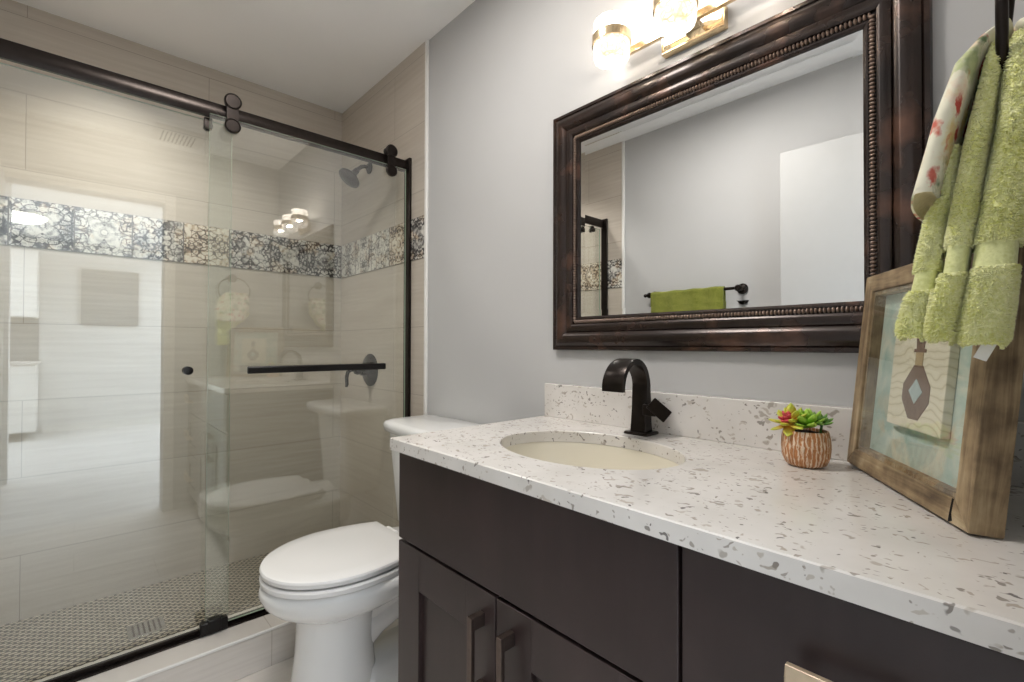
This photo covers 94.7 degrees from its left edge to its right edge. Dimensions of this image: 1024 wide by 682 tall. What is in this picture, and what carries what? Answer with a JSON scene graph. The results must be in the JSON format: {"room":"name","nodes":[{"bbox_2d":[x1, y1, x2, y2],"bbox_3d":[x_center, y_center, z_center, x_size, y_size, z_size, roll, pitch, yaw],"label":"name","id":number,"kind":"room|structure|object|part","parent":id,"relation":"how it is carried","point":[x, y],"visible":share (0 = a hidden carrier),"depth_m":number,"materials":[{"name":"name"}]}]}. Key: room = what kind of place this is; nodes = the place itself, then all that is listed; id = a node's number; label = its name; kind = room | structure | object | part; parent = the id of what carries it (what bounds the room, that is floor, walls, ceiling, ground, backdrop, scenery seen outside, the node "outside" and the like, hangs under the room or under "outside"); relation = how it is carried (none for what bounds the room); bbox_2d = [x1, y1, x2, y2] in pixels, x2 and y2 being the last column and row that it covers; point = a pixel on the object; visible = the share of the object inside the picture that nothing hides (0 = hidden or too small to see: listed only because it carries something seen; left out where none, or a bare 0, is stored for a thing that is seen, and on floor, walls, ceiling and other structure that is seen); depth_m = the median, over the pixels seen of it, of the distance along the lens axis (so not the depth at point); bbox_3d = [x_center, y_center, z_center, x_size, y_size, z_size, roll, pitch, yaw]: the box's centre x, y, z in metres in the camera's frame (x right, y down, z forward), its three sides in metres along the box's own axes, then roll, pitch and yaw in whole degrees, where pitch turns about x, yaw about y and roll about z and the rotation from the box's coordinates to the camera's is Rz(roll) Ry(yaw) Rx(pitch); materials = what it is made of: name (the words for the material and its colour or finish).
{"room":"bathroom","nodes":[
{"label":"bathroom","id":0,"kind":"room"},
{"bbox_2d":[0,552,270,681],"bbox_3d":[-1.290,1.140,1.920,1.670,0.145,0.815,1,-1,-43],"label":"floor","id":1,"kind":"structure","parent":0,"point":[35,648],"depth_m":1.81,"materials":[{"name":"tile"}]},
{"bbox_2d":[126,616,165,640],"bbox_3d":[-1.358,1.063,1.752,0.110,0.002,0.110,1,-1,-43],"label":"shower drain","id":2,"kind":"object","parent":1,"relation":"on","point":[156,624],"visible":1,"depth_m":1.75,"materials":[{"name":"metal"}]},
{"bbox_2d":[0,0,341,625],"bbox_3d":[-1.529,-0.038,2.195,1.470,2.505,0.100,1,-1,-43],"label":"wall","id":3,"kind":"structure","parent":0,"point":[104,435],"depth_m":2.07,"materials":[{"name":"beige tile"}]},
{"bbox_2d":[0,195,340,277],"bbox_3d":[-1.493,-0.450,2.162,1.454,0.183,0.003,1,-1,-43],"label":"trim","id":4,"kind":"structure","parent":3,"relation":"attached to","point":[23,222],"depth_m":2.08,"materials":[{"name":"tile"}]},
{"bbox_2d":[13,0,474,112],"bbox_3d":[-0.587,-1.349,1.191,1.670,0.100,2.870,1,-1,-43],"label":"ceiling","id":5,"kind":"structure","parent":0,"point":[328,54],"depth_m":1.98,"materials":[{"name":"paint"}]},
{"bbox_2d":[234,619,398,681],"bbox_3d":[-0.272,1.153,0.818,1.670,0.100,1.925,1,-1,-43],"label":"floor","id":6,"kind":"structure","parent":0,"point":[281,671],"depth_m":1.57,"materials":[{"name":"tile"}]},
{"bbox_2d":[34,605,295,681],"bbox_3d":[-0.987,1.045,1.587,1.462,0.128,0.187,1,-1,-43],"label":"curb","id":7,"kind":"object","parent":6,"relation":"on","point":[240,660],"visible":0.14,"depth_m":1.52,"materials":[{"name":"tile"}]},
{"bbox_2d":[126,621,292,681],"bbox_3d":[-0.921,0.983,1.521,1.447,0.009,0.007,1,-1,-43],"label":"trim","id":8,"kind":"structure","parent":7,"relation":"attached to","point":[287,622],"depth_m":1.48,"materials":[{"name":"white tile"}]},
{"bbox_2d":[258,415,481,681],"bbox_3d":[-0.441,0.705,1.554,0.708,0.811,0.492,1,-1,-43],"label":"toilet","id":9,"kind":"object","parent":6,"relation":"on","point":[339,586],"visible":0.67,"depth_m":1.38,"materials":[{"name":"white ceramic"}]},
{"bbox_3d":[-0.543,0.685,1.459,0.423,0.020,0.386,1,-1,-43],"label":"seat","id":10,"kind":"part","parent":9,"relation":"part of","materials":[{"name":"plastic"}]},
{"bbox_3d":[-0.543,0.658,1.460,0.423,0.023,0.386,1,-1,-43],"label":"seat lid","id":11,"kind":"part","parent":9,"relation":"part of","materials":[{"name":"plastic"}]},
{"bbox_3d":[-0.264,0.525,1.718,0.216,0.364,0.456,1,-1,-43],"label":"tank","id":12,"kind":"part","parent":9,"relation":"part of","materials":[{"name":"white ceramic"}]},
{"bbox_3d":[-0.269,0.322,1.715,0.244,0.042,0.492,1,-1,-43],"label":"tank lid","id":13,"kind":"part","parent":9,"relation":"part of","materials":[{"name":"white ceramic"}]},
{"bbox_2d":[398,453,1023,681],"bbox_3d":[0.273,0.680,0.892,0.569,0.851,1.041,1,-1,-43],"label":"vanity cabinet","id":14,"kind":"object","parent":6,"relation":"on","point":[497,583],"visible":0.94,"depth_m":0.68,"materials":[{"name":"brown wood"}]},
{"bbox_3d":[-0.141,0.729,0.983,0.020,0.531,0.346,1,-1,-43],"label":"door","id":15,"kind":"part","parent":14,"relation":"part of","materials":[{"name":"brown wood"}]},
{"bbox_3d":[-0.067,0.577,0.865,0.032,0.151,0.014,1,-1,-43],"label":"handle","id":16,"kind":"part","parent":14,"relation":"part of","materials":[{"name":"metal"}]},
{"bbox_3d":[-0.012,0.577,0.806,0.032,0.151,0.014,1,-1,-43],"label":"handle","id":17,"kind":"part","parent":14,"relation":"part of","materials":[{"name":"metal"}]},
{"bbox_3d":[0.097,0.727,0.724,0.020,0.531,0.348,1,-1,-43],"label":"door","id":18,"kind":"part","parent":14,"relation":"part of","materials":[{"name":"brown wood"}]},
{"bbox_2d":[390,383,1023,659],"bbox_3d":[0.277,0.190,0.909,0.555,0.128,1.060,1,-1,-43],"label":"countertop","id":19,"kind":"structure","parent":14,"relation":"on","point":[837,530],"depth_m":0.66,"materials":[{"name":"stone"}]},
{"bbox_2d":[505,442,677,469],"bbox_3d":[0.158,0.333,1.014,0.348,0.156,0.466,1,-1,-43],"label":"sink basin","id":20,"kind":"object","parent":19,"relation":"in","point":[589,455],"visible":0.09,"depth_m":1.17,"materials":[{"name":"ceramic"}]},
{"bbox_2d":[602,358,671,436],"bbox_3d":[0.300,0.135,1.121,0.153,0.187,0.107,1,-1,-43],"label":"faucet","id":21,"kind":"object","parent":19,"relation":"on","point":[615,375],"visible":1,"depth_m":1.14,"materials":[{"name":"brown metal"}]},
{"bbox_3d":[0.281,0.132,1.132,0.141,0.181,0.057,1,-1,-43],"label":"spout","id":22,"kind":"part","parent":21,"relation":"part of","materials":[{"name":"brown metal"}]},
{"bbox_3d":[0.319,0.225,1.167,0.060,0.007,0.064,1,-1,-43],"label":"plate","id":23,"kind":"part","parent":21,"relation":"part of","materials":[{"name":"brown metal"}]},
{"bbox_3d":[0.339,0.167,1.146,0.028,0.027,0.034,1,-1,-43],"label":"handle","id":24,"kind":"part","parent":21,"relation":"part of","materials":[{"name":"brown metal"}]},
{"bbox_3d":[0.350,0.165,1.125,0.058,0.056,0.022,0,-1,17],"label":"lever plate","id":25,"kind":"part","parent":21,"relation":"part of","materials":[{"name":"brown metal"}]},
{"bbox_2d":[769,403,833,468],"bbox_3d":[0.528,0.170,0.859,0.094,0.112,0.079,0,-1,-11],"label":"potted succulent","id":26,"kind":"object","parent":19,"relation":"on","point":[803,445],"visible":1,"depth_m":0.84,"materials":[{"name":"brown ceramic"}]},
{"bbox_2d":[781,428,831,468],"bbox_3d":[0.535,0.194,0.860,0.079,0.064,0.079,1,-1,-43],"label":"pot","id":27,"kind":"object","parent":26,"relation":"attached to","point":[810,448],"depth_m":0.83,"materials":[{"name":"ceramic"}]},
{"bbox_2d":[847,245,1023,538],"bbox_3d":[0.601,0.053,0.698,0.067,0.342,0.352,0,-1,17],"label":"framed picture","id":28,"kind":"object","parent":19,"relation":"on","point":[936,424],"visible":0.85,"depth_m":0.63,"materials":[{"name":"brown wood"}]},
{"bbox_3d":[0.648,0.055,0.852,0.034,0.340,0.030,6,1,17],"label":"frame","id":29,"kind":"part","parent":28,"relation":"part of","materials":[{"name":"brown wood"}]},
{"bbox_3d":[0.616,-0.102,0.695,0.034,0.030,0.350,6,1,17],"label":"frame","id":30,"kind":"part","parent":28,"relation":"part of","materials":[{"name":"brown wood"}]},
{"bbox_3d":[0.587,0.208,0.700,0.034,0.030,0.350,6,1,17],"label":"frame","id":31,"kind":"part","parent":28,"relation":"part of","materials":[{"name":"brown wood"}]},
{"bbox_3d":[0.555,0.051,0.543,0.034,0.340,0.030,6,1,17],"label":"frame","id":32,"kind":"part","parent":28,"relation":"part of","materials":[{"name":"brown wood"}]},
{"bbox_3d":[0.327,0.352,0.442,0.032,0.055,0.122,1,-1,-43],"label":"handle","id":33,"kind":"part","parent":14,"relation":"part of","materials":[{"name":"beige metal"}]},
{"bbox_3d":[0.334,0.354,0.473,0.020,0.197,0.336,1,-1,-43],"label":"drawer","id":34,"kind":"part","parent":14,"relation":"part of","materials":[{"name":"brown wood"}]},
{"bbox_2d":[340,0,1023,526],"bbox_3d":[-0.016,-0.040,1.707,0.108,2.505,2.870,1,-1,-43],"label":"wall","id":35,"kind":"structure","parent":0,"point":[501,72],"depth_m":1.71,"materials":[{"name":"paint"}]},
{"bbox_2d":[0,62,231,565],"bbox_3d":[-1.264,0.103,1.410,0.740,1.738,0.036,1,-1,-43],"label":"fixed glass panel","id":36,"kind":"object","parent":35,"relation":"attached to","point":[186,370],"visible":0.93,"depth_m":1.61,"materials":[{"name":"clear glass"}]},
{"bbox_2d":[0,38,411,681],"bbox_3d":[-0.999,0.080,1.619,1.453,1.802,0.059,1,-1,-43],"label":"shower door frame","id":37,"kind":"object","parent":35,"relation":"attached to","point":[11,51],"visible":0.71,"depth_m":1.56,"materials":[{"name":"brown metal"}]},
{"bbox_3d":[-1.003,-0.789,1.635,1.452,0.052,0.016,1,-1,-43],"label":"rail","id":38,"kind":"part","parent":37,"relation":"part of","materials":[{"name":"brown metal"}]},
{"bbox_2d":[205,93,405,620],"bbox_3d":[-0.737,0.056,1.824,0.744,1.813,0.093,1,-1,-43],"label":"door","id":39,"kind":"structure","parent":35,"relation":"in","point":[233,103],"depth_m":1.71,"materials":[{"name":"clear glass"}]},
{"bbox_2d":[339,163,371,187],"bbox_3d":[-0.778,-0.838,2.348,0.157,0.148,0.112,1,-1,-43],"label":"shower","id":40,"kind":"object","parent":35,"relation":"attached to","point":[349,177],"visible":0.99,"depth_m":2.33,"materials":[{"name":"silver metal"}]},
{"bbox_3d":[-0.755,-0.868,2.377,0.021,0.051,0.078,0,-1,43],"label":"arm","id":41,"kind":"part","parent":40,"relation":"part of","materials":[{"name":"grey metal"}]},
{"bbox_2d":[345,354,377,386],"bbox_3d":[-0.763,0.146,2.336,0.132,0.164,0.164,1,-1,-43],"label":"shower valve","id":42,"kind":"object","parent":35,"relation":"attached to","point":[369,376],"visible":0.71,"depth_m":2.34,"materials":[{"name":"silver metal"}]},
{"bbox_3d":[-0.782,0.175,2.319,0.081,0.103,0.044,1,-1,-43],"label":"lever","id":43,"kind":"part","parent":42,"relation":"part of","materials":[{"name":"grey metal"}]},
{"bbox_2d":[341,215,423,277],"bbox_3d":[-0.667,-0.446,2.336,0.003,0.183,0.862,1,-1,-43],"label":"trim","id":44,"kind":"structure","parent":35,"relation":"attached to","point":[384,248],"depth_m":2.30,"materials":[{"name":"tile"}]},
{"bbox_2d":[423,39,428,414],"bbox_3d":[-0.367,-0.087,2.011,0.012,2.405,0.018,1,-1,-43],"label":"trim","id":45,"kind":"structure","parent":35,"relation":"attached to","point":[426,187],"depth_m":2.01,"materials":[{"name":"white paint"}]},
{"bbox_2d":[592,0,735,69],"bbox_3d":[0.392,-0.764,1.095,0.150,0.104,0.449,1,-1,-43],"label":"vanity light","id":46,"kind":"object","parent":35,"relation":"attached to","point":[684,26],"visible":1,"depth_m":1.15,"materials":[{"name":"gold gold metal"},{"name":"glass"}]},
{"bbox_3d":[0.254,-0.763,1.206,0.092,0.104,0.092,1,-1,-43],"label":"lamp shade","id":47,"kind":"part","parent":46,"relation":"part of","materials":[{"name":"white glass"}]},
{"bbox_3d":[0.373,-0.764,1.077,0.092,0.104,0.092,1,-1,-43],"label":"lamp shade","id":48,"kind":"part","parent":46,"relation":"part of","materials":[{"name":"white glass"}]},
{"bbox_3d":[0.439,-0.745,1.141,0.018,0.038,0.145,1,-1,-43],"label":"plate","id":49,"kind":"part","parent":46,"relation":"part of","materials":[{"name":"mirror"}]},
{"bbox_2d":[553,0,932,352],"bbox_3d":[0.429,-0.334,1.142,0.024,0.717,0.884,1,-1,-43],"label":"wall mirror","id":50,"kind":"object","parent":35,"relation":"attached to","point":[745,192],"visible":0.95,"depth_m":1.04,"materials":[{"name":"brown metal"}]},
{"bbox_2d":[580,29,863,316],"bbox_3d":[0.437,-0.333,1.149,0.003,0.520,0.686,1,-1,-43],"label":"mirror glass","id":51,"kind":"object","parent":50,"relation":"attached to","point":[741,191],"depth_m":1.07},
{"bbox_2d":[544,383,1023,487],"bbox_3d":[0.470,0.179,1.087,0.029,0.100,1.060,1,-1,-43],"label":"backsplash","id":52,"kind":"structure","parent":35,"relation":"attached to","point":[739,421],"depth_m":1.08,"materials":[{"name":"stone"}]},
{"bbox_3d":[0.343,-0.105,0.168,1.470,2.405,0.120,1,-1,-43],"label":"wall","id":53,"kind":"structure","parent":0,"visible":0},
{"bbox_2d":[995,0,1014,70],"bbox_3d":[0.598,-0.382,0.536,0.202,0.217,0.071,1,-1,-43],"label":"towel ring","id":54,"kind":"object","parent":53,"relation":"attached to","point":[1004,9],"visible":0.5,"depth_m":0.50,"materials":[{"name":"brown metal"}]},
{"bbox_2d":[894,27,1023,360],"bbox_3d":[0.555,-0.157,0.571,0.192,0.360,0.128,1,-1,-43],"label":"hand towel","id":55,"kind":"object","parent":54,"relation":"hanging from","point":[979,210],"visible":0.96,"depth_m":0.51,"materials":[{"name":"green fabric"}]},
{"bbox_2d":[911,17,1023,220],"bbox_3d":[0.557,-0.258,0.559,0.199,0.204,0.120,1,-1,-43],"label":"floral towel","id":56,"kind":"object","parent":54,"relation":"hanging from","point":[949,126],"visible":0.55,"depth_m":0.52,"materials":[{"name":"fabric"}]}
]}

